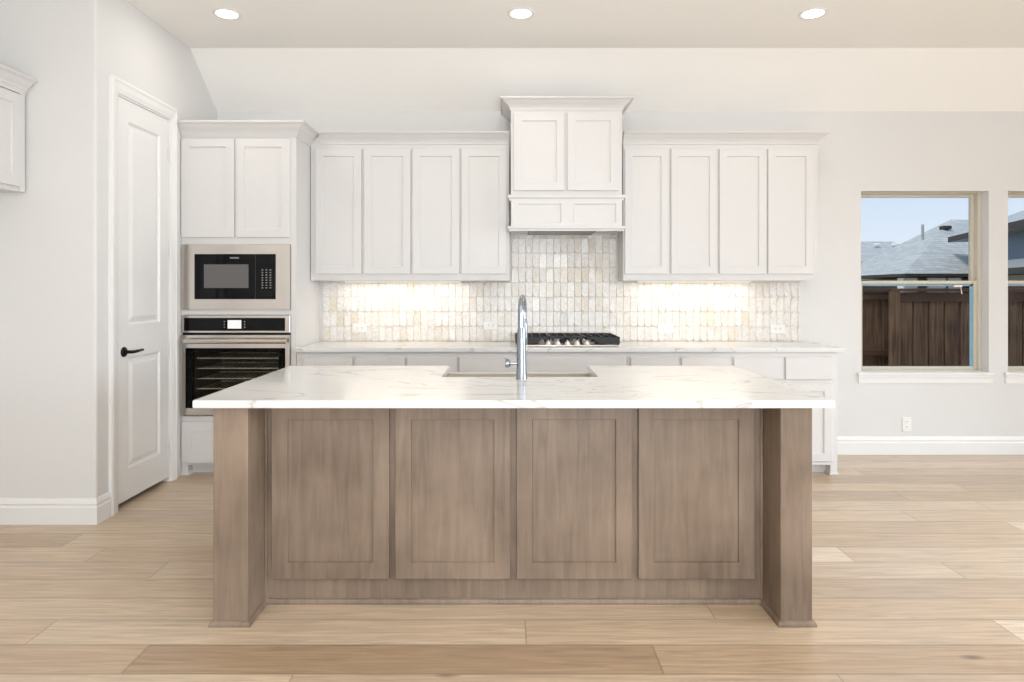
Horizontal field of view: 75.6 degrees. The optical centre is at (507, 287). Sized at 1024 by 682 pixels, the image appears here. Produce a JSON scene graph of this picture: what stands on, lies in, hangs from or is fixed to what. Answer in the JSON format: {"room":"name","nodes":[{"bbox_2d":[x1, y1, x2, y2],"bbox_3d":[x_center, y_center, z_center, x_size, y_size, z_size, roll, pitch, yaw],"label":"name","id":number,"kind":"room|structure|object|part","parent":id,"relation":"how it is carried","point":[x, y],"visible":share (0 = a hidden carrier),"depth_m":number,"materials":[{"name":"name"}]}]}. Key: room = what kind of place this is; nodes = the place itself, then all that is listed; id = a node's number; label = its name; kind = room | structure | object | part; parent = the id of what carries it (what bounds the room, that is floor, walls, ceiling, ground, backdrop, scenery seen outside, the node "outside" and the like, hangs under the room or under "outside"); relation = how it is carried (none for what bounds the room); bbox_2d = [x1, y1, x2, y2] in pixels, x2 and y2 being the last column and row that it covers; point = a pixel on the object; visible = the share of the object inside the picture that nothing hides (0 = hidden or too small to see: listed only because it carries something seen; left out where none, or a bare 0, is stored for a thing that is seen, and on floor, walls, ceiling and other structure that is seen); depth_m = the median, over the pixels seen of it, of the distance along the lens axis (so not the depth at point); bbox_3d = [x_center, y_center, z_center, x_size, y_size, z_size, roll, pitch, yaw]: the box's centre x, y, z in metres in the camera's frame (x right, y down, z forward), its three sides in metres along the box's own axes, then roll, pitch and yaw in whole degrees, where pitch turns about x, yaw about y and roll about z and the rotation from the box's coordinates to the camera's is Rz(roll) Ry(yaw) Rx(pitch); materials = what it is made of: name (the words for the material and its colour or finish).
{"room":"kitchen","nodes":[
{"label":"kitchen","id":0,"kind":"room"},
{"bbox_2d":[0,0,116,497],"bbox_3d":[-2.980,-0.215,3.882,1.240,3.131,0.205,0,0,0],"label":"wall","id":1,"kind":"structure","parent":0,"point":[54,233],"depth_m":3.78,"materials":[{"name":"paint"}]},
{"bbox_2d":[0,492,110,524],"bbox_3d":[-2.872,1.276,3.830,1.056,0.147,0.133,0,0,0],"label":"baseboard","id":2,"kind":"structure","parent":1,"relation":"attached to","point":[13,511],"depth_m":3.76,"materials":[{"name":"paint"}]},
{"bbox_2d":[117,0,216,480],"bbox_3d":[-2.420,-0.215,4.673,0.120,3.131,1.375,0,0,0],"label":"wall","id":3,"kind":"structure","parent":0,"point":[150,58],"depth_m":4.60,"materials":[{"name":"paint"}]},
{"bbox_2d":[109,74,176,515],"bbox_3d":[-2.389,0.043,4.287,0.181,2.615,0.774,0,0,0],"label":"door","id":4,"kind":"structure","parent":3,"relation":"in","point":[141,155],"depth_m":4.25,"materials":[{"name":"paint"}]},
{"bbox_3d":[-2.360,0.394,4.062,0.013,0.062,0.062,0,0,0],"label":"handle","id":5,"kind":"part","parent":4,"relation":"part of","materials":[{"name":"black metal"}]},
{"bbox_3d":[-2.326,0.393,4.114,0.055,0.022,0.126,0,0,0],"label":"lever","id":6,"kind":"part","parent":4,"relation":"part of","materials":[{"name":"black metal"}]},
{"bbox_2d":[0,455,1023,681],"bbox_3d":[1.450,1.380,0.810,10.300,0.060,9.420,0,0,0],"label":"floor","id":7,"kind":"structure","parent":0,"point":[918,560],"depth_m":2.70,"materials":[{"name":"brown wood"}]},
{"bbox_2d":[177,120,319,474],"bbox_3d":[-1.905,0.077,5.025,0.906,2.545,0.666,0,0,0],"label":"oven tower","id":8,"kind":"object","parent":7,"relation":"on","point":[243,181],"visible":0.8,"depth_m":4.76,"materials":[{"name":"paint"}]},
{"bbox_3d":[-1.962,1.112,4.760,0.779,0.295,0.020,0,0,0],"label":"drawer","id":9,"kind":"part","parent":8,"relation":"part of","materials":[{"name":"paint"}]},
{"bbox_3d":[-2.164,-0.720,4.760,0.380,0.710,0.020,0,0,0],"label":"door","id":10,"kind":"part","parent":8,"relation":"part of","materials":[{"name":"paint"}]},
{"bbox_2d":[180,315,290,414],"bbox_3d":[-1.962,0.554,4.944,0.782,0.718,0.553,0,0,0],"label":"wall oven","id":11,"kind":"object","parent":8,"relation":"in","point":[218,352],"visible":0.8,"depth_m":4.75,"materials":[{"name":"silver metal"}]},
{"bbox_3d":[-1.969,0.262,4.753,0.727,0.093,0.002,0,0,0],"label":"control glass","id":12,"kind":"part","parent":11,"relation":"part of","materials":[{"name":"black glass"}]},
{"bbox_3d":[-1.962,0.259,4.792,0.782,0.129,0.076,0,0,0],"label":"control panel","id":13,"kind":"part","parent":11,"relation":"part of","materials":[{"name":"silver metal"}]},
{"bbox_2d":[181,244,290,309],"bbox_3d":[-1.962,-0.078,4.936,0.782,0.471,0.368,0,0,0],"label":"microwave","id":14,"kind":"object","parent":8,"relation":"in","point":[213,276],"visible":0.98,"depth_m":4.75,"materials":[{"name":"silver metal"}]},
{"bbox_3d":[-1.965,-0.082,4.937,0.584,0.323,0.366,0,0,0],"label":"panel","id":15,"kind":"part","parent":14,"relation":"part of","materials":[{"name":"black glass"}]},
{"bbox_3d":[-1.905,-1.143,4.900,0.906,0.105,0.416,0,0,0],"label":"crown moulding","id":16,"kind":"part","parent":8,"relation":"part of","materials":[{"name":"paint"}]},
{"bbox_3d":[-1.764,-0.720,4.760,0.383,0.710,0.020,0,0,0],"label":"door","id":17,"kind":"part","parent":8,"relation":"part of","materials":[{"name":"paint"}]},
{"bbox_2d":[297,352,405,365],"bbox_3d":[-1.133,0.906,5.054,0.786,0.888,0.608,0,0,0],"label":"base cabinet","id":18,"kind":"object","parent":7,"relation":"on","point":[303,358],"visible":0.14,"depth_m":4.75,"materials":[{"name":"paint"}]},
{"bbox_3d":[-1.298,0.579,4.760,0.354,0.161,0.020,0,0,0],"label":"drawer","id":19,"kind":"part","parent":18,"relation":"part of","materials":[{"name":"paint"}]},
{"bbox_3d":[-0.924,0.579,4.760,0.360,0.161,0.020,0,0,0],"label":"drawer","id":20,"kind":"part","parent":18,"relation":"part of","materials":[{"name":"paint"}]},
{"bbox_2d":[406,352,457,371],"bbox_3d":[-0.552,0.906,5.054,0.376,0.888,0.608,0,0,0],"label":"base cabinet","id":21,"kind":"object","parent":7,"relation":"on","point":[450,359],"visible":0.14,"depth_m":4.75,"materials":[{"name":"paint"}]},
{"bbox_2d":[208,408,816,627],"bbox_3d":[0.019,0.913,3.184,2.420,0.873,1.122,0,0,0],"label":"kitchen island","id":22,"kind":"object","parent":7,"relation":"on","point":[312,506],"visible":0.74,"depth_m":2.81,"materials":[{"name":"brown wood"}]},
{"bbox_3d":[-1.109,0.913,2.731,0.139,0.873,0.189,0,0,0],"label":"post","id":23,"kind":"part","parent":22,"relation":"part of","materials":[{"name":"brown wood"}]},
{"bbox_3d":[-0.755,0.863,2.814,0.500,0.750,0.022,0,0,0],"label":"door panel","id":24,"kind":"part","parent":22,"relation":"part of","materials":[{"name":"brown wood"}]},
{"bbox_3d":[-0.235,0.863,2.814,0.489,0.750,0.022,0,0,0],"label":"door panel","id":25,"kind":"part","parent":22,"relation":"part of","materials":[{"name":"brown wood"}]},
{"bbox_3d":[0.019,1.339,3.184,2.420,0.022,1.122,0,0,0],"label":"shoe moulding","id":26,"kind":"part","parent":22,"relation":"part of","materials":[{"name":"brown wood"}]},
{"bbox_2d":[193,366,834,407],"bbox_3d":[0.022,0.461,3.196,2.544,0.031,1.168,0,0,0],"label":"island countertop","id":27,"kind":"structure","parent":22,"relation":"on","point":[290,386],"depth_m":2.87,"materials":[{"name":"stone"}]},
{"bbox_2d":[505,295,527,379],"bbox_3d":[0.042,0.239,3.276,0.118,0.412,0.235,0,0,0],"label":"kitchen faucet","id":28,"kind":"object","parent":27,"relation":"on","point":[522,331],"visible":1,"depth_m":3.21,"materials":[{"name":"silver metal"}]},
{"bbox_3d":[0.015,0.361,3.202,0.064,0.054,0.086,0,0,0],"label":"handle","id":29,"kind":"part","parent":28,"relation":"part of","materials":[{"name":"silver metal"}]},
{"bbox_3d":[0.072,0.139,3.300,0.029,0.211,0.180,0,0,7],"label":"spout","id":30,"kind":"part","parent":28,"relation":"part of","materials":[{"name":"silver metal"}]},
{"bbox_2d":[446,372,592,376],"bbox_3d":[0.060,0.599,3.540,0.830,0.242,0.520,0,0,0],"label":"sink","id":31,"kind":"object","parent":27,"relation":"in","point":[450,374],"visible":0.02,"depth_m":3.77,"materials":[{"name":"white ceramic"}]},
{"bbox_3d":[0.282,0.863,2.814,0.492,0.750,0.022,0,0,0],"label":"door panel","id":32,"kind":"part","parent":22,"relation":"part of","materials":[{"name":"brown wood"}]},
{"bbox_3d":[0.802,0.863,2.814,0.494,0.750,0.022,0,0,0],"label":"door panel","id":33,"kind":"part","parent":22,"relation":"part of","materials":[{"name":"brown wood"}]},
{"bbox_3d":[1.153,0.913,2.731,0.127,0.873,0.189,0,0,0],"label":"post","id":34,"kind":"part","parent":22,"relation":"part of","materials":[{"name":"brown wood"}]},
{"bbox_2d":[458,352,627,371],"bbox_3d":[0.253,0.906,5.054,1.233,0.888,0.608,0,0,0],"label":"base cabinet","id":35,"kind":"object","parent":7,"relation":"on","point":[467,361],"visible":0.11,"depth_m":4.75,"materials":[{"name":"paint"}]},
{"bbox_2d":[295,341,845,351],"bbox_3d":[0.452,0.446,5.051,3.960,0.030,0.617,0,0,0],"label":"countertop","id":36,"kind":"structure","parent":35,"relation":"on","point":[321,346],"depth_m":4.78,"materials":[{"name":"stone"}]},
{"bbox_2d":[515,333,619,346],"bbox_3d":[0.439,0.395,5.067,0.764,0.070,0.465,0,0,0],"label":"gas cooktop","id":37,"kind":"object","parent":36,"relation":"in","point":[534,339],"visible":0.94,"depth_m":4.87,"materials":[{"name":"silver metal"}]},
{"bbox_2d":[628,352,732,365],"bbox_3d":[1.246,0.906,5.054,0.754,0.888,0.608,0,0,0],"label":"base cabinet","id":38,"kind":"object","parent":7,"relation":"on","point":[634,358],"visible":0.12,"depth_m":4.75,"materials":[{"name":"paint"}]},
{"bbox_3d":[1.057,0.579,4.760,0.347,0.161,0.020,0,0,0],"label":"drawer","id":39,"kind":"part","parent":38,"relation":"part of","materials":[{"name":"paint"}]},
{"bbox_3d":[1.429,0.579,4.760,0.358,0.161,0.020,0,0,0],"label":"drawer","id":40,"kind":"part","parent":38,"relation":"part of","materials":[{"name":"paint"}]},
{"bbox_2d":[733,352,784,382],"bbox_3d":[1.811,0.906,5.054,0.376,0.888,0.608,0,0,0],"label":"base cabinet","id":41,"kind":"object","parent":7,"relation":"on","point":[771,365],"visible":0.19,"depth_m":4.75,"materials":[{"name":"paint"}]},
{"bbox_2d":[785,352,838,474],"bbox_3d":[2.195,0.906,5.054,0.391,0.888,0.608,0,0,0],"label":"base cabinet","id":42,"kind":"object","parent":7,"relation":"on","point":[813,372],"visible":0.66,"depth_m":4.75,"materials":[{"name":"paint"}]},
{"bbox_3d":[2.167,0.579,4.760,0.335,0.161,0.020,0,0,0],"label":"drawer","id":43,"kind":"part","parent":42,"relation":"part of","materials":[{"name":"paint"}]},
{"bbox_3d":[2.167,0.968,4.760,0.335,0.561,0.020,0,0,0],"label":"door","id":44,"kind":"part","parent":42,"relation":"part of","materials":[{"name":"paint"}]},
{"bbox_2d":[127,0,1023,110],"bbox_3d":[1.450,-1.647,0.810,10.300,0.667,9.420,0,0,0],"label":"ceiling","id":45,"kind":"structure","parent":0,"point":[281,55],"depth_m":4.95,"materials":[{"name":"paint"}]},
{"bbox_2d":[212,8,241,19],"bbox_3d":[-1.827,-1.778,4.290,0.182,0.006,0.182,0,0,0],"label":"recessed light","id":46,"kind":"object","parent":45,"relation":"in","point":[223,13],"visible":1,"depth_m":4.29,"materials":[{"name":"paint"}]},
{"bbox_2d":[507,8,534,19],"bbox_3d":[0.084,-1.778,4.282,0.182,0.006,0.182,0,0,0],"label":"recessed light","id":47,"kind":"object","parent":45,"relation":"in","point":[516,13],"visible":1,"depth_m":4.27,"materials":[{"name":"paint"}]},
{"bbox_2d":[798,8,827,19],"bbox_3d":[1.979,-1.778,4.282,0.182,0.006,0.182,0,0,0],"label":"recessed light","id":48,"kind":"object","parent":45,"relation":"in","point":[813,13],"visible":1,"depth_m":4.27,"materials":[{"name":"paint"}]},
{"bbox_2d":[217,111,1023,435],"bbox_3d":[1.400,-0.051,5.440,10.200,2.802,0.160,0,0,0],"label":"wall","id":49,"kind":"structure","parent":0,"point":[864,151],"depth_m":5.36,"materials":[{"name":"paint"}]},
{"bbox_2d":[311,144,361,280],"bbox_3d":[-1.327,-0.585,5.224,0.397,1.054,0.269,0,0,0],"label":"upper cabinet","id":50,"kind":"object","parent":49,"relation":"attached to","point":[336,169],"visible":0.84,"depth_m":5.10,"materials":[{"name":"paint"}]},
{"bbox_2d":[313,131,509,143],"bbox_3d":[-0.757,-1.155,5.197,1.537,0.086,0.324,0,0,0],"label":"crown molding","id":51,"kind":"structure","parent":50,"relation":"attached to","point":[326,137],"depth_m":5.07,"materials":[{"name":"paint"}]},
{"bbox_2d":[362,144,459,280],"bbox_3d":[-0.749,-0.585,5.224,0.758,1.054,0.269,0,0,0],"label":"upper cabinet","id":52,"kind":"object","parent":49,"relation":"attached to","point":[411,192],"visible":0.89,"depth_m":5.10,"materials":[{"name":"paint"}]},
{"bbox_3d":[-0.933,-0.592,5.100,0.358,0.966,0.020,0,0,0],"label":"door","id":53,"kind":"part","parent":52,"relation":"part of","materials":[{"name":"paint"}]},
{"bbox_2d":[343,281,461,281],"bbox_3d":[-0.831,-0.052,5.225,0.931,0.012,0.050,0,0,0],"label":"light","id":54,"kind":"object","parent":52,"relation":"attached to","point":[343,281],"visible":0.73,"depth_m":5.20,"materials":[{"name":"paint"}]},
{"bbox_3d":[-0.557,-0.592,5.100,0.362,0.966,0.020,0,0,0],"label":"door","id":55,"kind":"part","parent":52,"relation":"part of","materials":[{"name":"paint"}]},
{"bbox_2d":[460,144,508,280],"bbox_3d":[-0.180,-0.585,5.224,0.380,1.054,0.269,0,0,0],"label":"upper cabinet","id":56,"kind":"object","parent":49,"relation":"attached to","point":[484,168],"visible":1,"depth_m":5.10,"materials":[{"name":"paint"}]},
{"bbox_2d":[323,236,799,340],"bbox_3d":[0.434,0.003,5.351,3.868,0.856,0.016,0,0,0],"label":"backsplash","id":57,"kind":"structure","parent":49,"relation":"attached to","point":[569,284],"depth_m":5.35,"materials":[{"name":"tile"}]},
{"bbox_2d":[352,324,366,332],"bbox_3d":[-1.204,0.324,5.345,0.117,0.073,0.010,0,0,0],"label":"power outlet","id":58,"kind":"object","parent":57,"relation":"attached to","point":[356,328],"visible":1,"depth_m":5.34,"materials":[{"name":"plastic"}]},
{"bbox_2d":[483,321,497,329],"bbox_3d":[-0.142,0.304,5.345,0.117,0.073,0.010,0,0,0],"label":"power outlet","id":59,"kind":"object","parent":57,"relation":"attached to","point":[487,325],"visible":1,"depth_m":5.34,"materials":[{"name":"plastic"}]},
{"bbox_2d":[658,324,671,332],"bbox_3d":[1.273,0.328,5.345,0.117,0.073,0.010,0,0,0],"label":"power outlet","id":60,"kind":"object","parent":57,"relation":"attached to","point":[662,328],"visible":1,"depth_m":5.34,"materials":[{"name":"plastic"}]},
{"bbox_2d":[770,325,784,333],"bbox_3d":[2.185,0.332,5.345,0.117,0.073,0.010,0,0,0],"label":"power outlet","id":61,"kind":"object","parent":57,"relation":"attached to","point":[774,329],"visible":1,"depth_m":5.34,"materials":[{"name":"plastic"}]},
{"bbox_2d":[500,96,633,234],"bbox_3d":[0.438,-0.928,5.115,0.990,1.008,0.486,0,0,0],"label":"range hood","id":62,"kind":"object","parent":49,"relation":"attached to","point":[566,151],"visible":1,"depth_m":4.94,"materials":[{"name":"paint"}]},
{"bbox_3d":[0.234,-0.561,4.944,0.416,0.191,0.012,0,0,0],"label":"panel","id":63,"kind":"part","parent":62,"relation":"part of","materials":[{"name":"paint"}]},
{"bbox_3d":[0.232,-1.020,4.940,0.381,0.582,0.020,0,0,0],"label":"door","id":64,"kind":"part","parent":62,"relation":"part of","materials":[{"name":"paint"}]},
{"bbox_3d":[0.438,-1.384,5.115,0.990,0.098,0.486,0,0,0],"label":"crown moulding","id":65,"kind":"part","parent":62,"relation":"part of","materials":[{"name":"paint"}]},
{"bbox_3d":[0.636,-1.020,4.940,0.381,0.582,0.020,0,0,0],"label":"door","id":66,"kind":"part","parent":62,"relation":"part of","materials":[{"name":"paint"}]},
{"bbox_3d":[0.649,-0.561,4.944,0.412,0.191,0.012,0,0,0],"label":"panel","id":67,"kind":"part","parent":62,"relation":"part of","materials":[{"name":"paint"}]},
{"bbox_2d":[618,144,717,280],"bbox_3d":[1.260,-0.585,5.224,0.736,1.054,0.269,0,0,0],"label":"upper cabinet","id":68,"kind":"object","parent":49,"relation":"attached to","point":[670,204],"visible":0.94,"depth_m":5.10,"materials":[{"name":"paint"}]},
{"bbox_3d":[1.072,-0.592,5.100,0.339,0.966,0.020,0,0,0],"label":"door","id":69,"kind":"part","parent":68,"relation":"part of","materials":[{"name":"paint"}]},
{"bbox_2d":[636,281,751,281],"bbox_3d":[1.472,-0.052,5.225,0.907,0.012,0.050,0,0,0],"label":"light","id":70,"kind":"object","parent":68,"relation":"attached to","point":[636,281],"visible":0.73,"depth_m":5.20,"materials":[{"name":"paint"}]},
{"bbox_3d":[1.437,-0.592,5.100,0.355,0.966,0.020,0,0,0],"label":"door","id":71,"kind":"part","parent":68,"relation":"part of","materials":[{"name":"paint"}]},
{"bbox_2d":[718,144,816,280],"bbox_3d":[2.011,-0.585,5.224,0.766,1.054,0.269,0,0,0],"label":"upper cabinet","id":72,"kind":"object","parent":49,"relation":"attached to","point":[767,193],"visible":0.88,"depth_m":5.10,"materials":[{"name":"paint"}]},
{"bbox_2d":[622,131,831,144],"bbox_3d":[1.680,-1.155,5.197,1.580,0.086,0.324,0,0,0],"label":"crown molding","id":73,"kind":"structure","parent":72,"relation":"attached to","point":[629,137],"depth_m":5.07,"materials":[{"name":"paint"}]},
{"bbox_3d":[1.813,-0.592,5.100,0.362,0.966,0.020,0,0,0],"label":"door","id":74,"kind":"part","parent":72,"relation":"part of","materials":[{"name":"paint"}]},
{"bbox_3d":[2.183,-0.592,5.100,0.351,0.966,0.020,0,0,0],"label":"door","id":75,"kind":"part","parent":72,"relation":"part of","materials":[{"name":"paint"}]},
{"bbox_2d":[902,417,910,431],"bbox_3d":[3.236,1.107,5.355,0.073,0.117,0.010,0,0,0],"label":"power outlet","id":76,"kind":"object","parent":49,"relation":"attached to","point":[906,421],"visible":1,"depth_m":5.35,"materials":[{"name":"plastic"}]},
{"bbox_2d":[857,192,994,382],"bbox_3d":[3.386,-0.007,5.426,1.108,1.561,0.188,0,0,0],"label":"window","id":77,"kind":"structure","parent":49,"relation":"in","point":[973,373],"depth_m":5.44,"materials":[{"name":"beige plastic"}]},
{"bbox_3d":[3.386,-0.402,5.498,0.974,0.751,0.030,0,0,0],"label":"sash","id":78,"kind":"part","parent":77,"relation":"part of","materials":[{"name":"beige plastic"}]},
{"bbox_3d":[3.386,0.307,5.465,0.974,0.735,0.030,0,0,0],"label":"sash","id":79,"kind":"part","parent":77,"relation":"part of","materials":[{"name":"beige plastic"}]},
{"bbox_3d":[3.386,0.696,5.385,1.108,0.024,0.106,0,0,0],"label":"sill","id":80,"kind":"part","parent":77,"relation":"part of","materials":[{"name":"paint"}]},
{"bbox_2d":[837,436,1023,454],"bbox_3d":[4.339,1.276,5.352,3.922,0.147,0.016,0,0,0],"label":"baseboard","id":81,"kind":"structure","parent":49,"relation":"attached to","point":[846,445],"depth_m":5.34,"materials":[{"name":"paint"}]},
{"bbox_2d":[1004,192,1023,382],"bbox_3d":[4.579,-0.007,5.426,1.108,1.561,0.188,0,0,0],"label":"window","id":82,"kind":"structure","parent":49,"relation":"in","point":[1015,374],"depth_m":5.44,"materials":[{"name":"beige plastic"}]},
{"bbox_3d":[4.579,0.696,5.385,1.108,0.024,0.106,0,0,0],"label":"sill","id":83,"kind":"part","parent":82,"relation":"part of","materials":[{"name":"paint"}]},
{"bbox_3d":[4.579,-0.402,5.498,0.974,0.751,0.030,0,0,0],"label":"sash","id":84,"kind":"part","parent":82,"relation":"part of","materials":[{"name":"beige plastic"}]},
{"bbox_3d":[4.579,0.307,5.465,0.974,0.735,0.030,0,0,0],"label":"sash","id":85,"kind":"part","parent":82,"relation":"part of","materials":[{"name":"beige plastic"}]},
{"bbox_3d":[-3.460,-0.215,0.090,0.120,3.131,7.380,0,0,0],"label":"wall","id":86,"kind":"structure","parent":0,"visible":0},
{"bbox_2d":[0,63,36,191],"bbox_3d":[-3.041,-0.867,3.257,0.713,0.642,1.015,0,0,0],"label":"upper cabinet","id":87,"kind":"object","parent":86,"relation":"attached to","point":[14,85],"visible":1,"depth_m":3.66,"materials":[{"name":"paint"}]},
{"bbox_3d":[-2.758,-0.831,3.490,0.020,0.519,0.460,0,0,0],"label":"door","id":88,"kind":"part","parent":87,"relation":"part of","materials":[{"name":"paint"}]},
{"bbox_3d":[-3.041,-1.143,3.257,0.713,0.091,1.015,0,0,0],"label":"crown moulding","id":89,"kind":"part","parent":87,"relation":"part of","materials":[{"name":"paint"}]},
{"label":"outside","id":90,"kind":"structure","parent":0,"visible":0},
{"bbox_3d":[25.000,2.000,42.880,70.000,0.300,74.240,0,0,0],"label":"ground","id":91,"kind":"structure","parent":90,"visible":0},
{"bbox_2d":[862,289,890,365],"bbox_3d":[4.526,0.905,8.330,0.681,1.790,0.140,0,0,0],"label":"gate","id":92,"kind":"object","parent":91,"relation":"on","point":[875,302],"visible":0.25,"depth_m":8.32,"materials":[{"name":"brown wood"}]},
{"bbox_3d":[4.526,0.813,8.300,0.681,0.080,0.039,0,0,0],"label":"rail","id":93,"kind":"part","parent":92,"relation":"part of","materials":[{"name":"brown wood"}]},
{"bbox_3d":[4.526,0.107,8.300,0.681,0.080,0.039,0,0,0],"label":"rail","id":94,"kind":"part","parent":92,"relation":"part of","materials":[{"name":"brown wood"}]},
{"bbox_2d":[861,242,898,279],"bbox_3d":[19.639,-0.378,36.950,5.588,4.457,6.100,0,0,0],"label":"house","id":95,"kind":"structure","parent":91,"relation":"on","point":[869,250],"depth_m":35.58,"materials":[{"name":"grey"}]},
{"bbox_2d":[861,210,1023,288],"bbox_3d":[14.784,-0.255,15.630,11.432,4.210,13.740,0,0,0],"label":"house","id":96,"kind":"structure","parent":91,"relation":"on","point":[939,253],"depth_m":16.94,"materials":[{"name":"grey"}]},
{"bbox_2d":[939,226,951,229],"bbox_3d":[12.379,-1.707,18.675,0.220,0.099,0.250,0,0,0],"label":"roof vent","id":97,"kind":"object","parent":96,"relation":"attached to","point":[941,227],"depth_m":18.59,"materials":[{"name":"black metal"}]},
{"bbox_2d":[889,288,1023,365],"bbox_3d":[6.970,0.927,8.015,4.661,1.845,0.150,0,0,0],"label":"wooden fence","id":98,"kind":"object","parent":91,"relation":"on","point":[928,326],"visible":0.3,"depth_m":8.00,"materials":[{"name":"brown wood"}]},
{"bbox_3d":[4.684,0.948,8.000,0.090,1.805,0.100,0,0,0],"label":"post","id":99,"kind":"part","parent":98,"relation":"part of","materials":[{"name":"brown wood"}]},
{"bbox_3d":[7.005,0.107,7.989,4.591,0.115,0.021,0,0,0],"label":"rail","id":100,"kind":"part","parent":98,"relation":"part of","materials":[{"name":"brown wood"}]}
]}

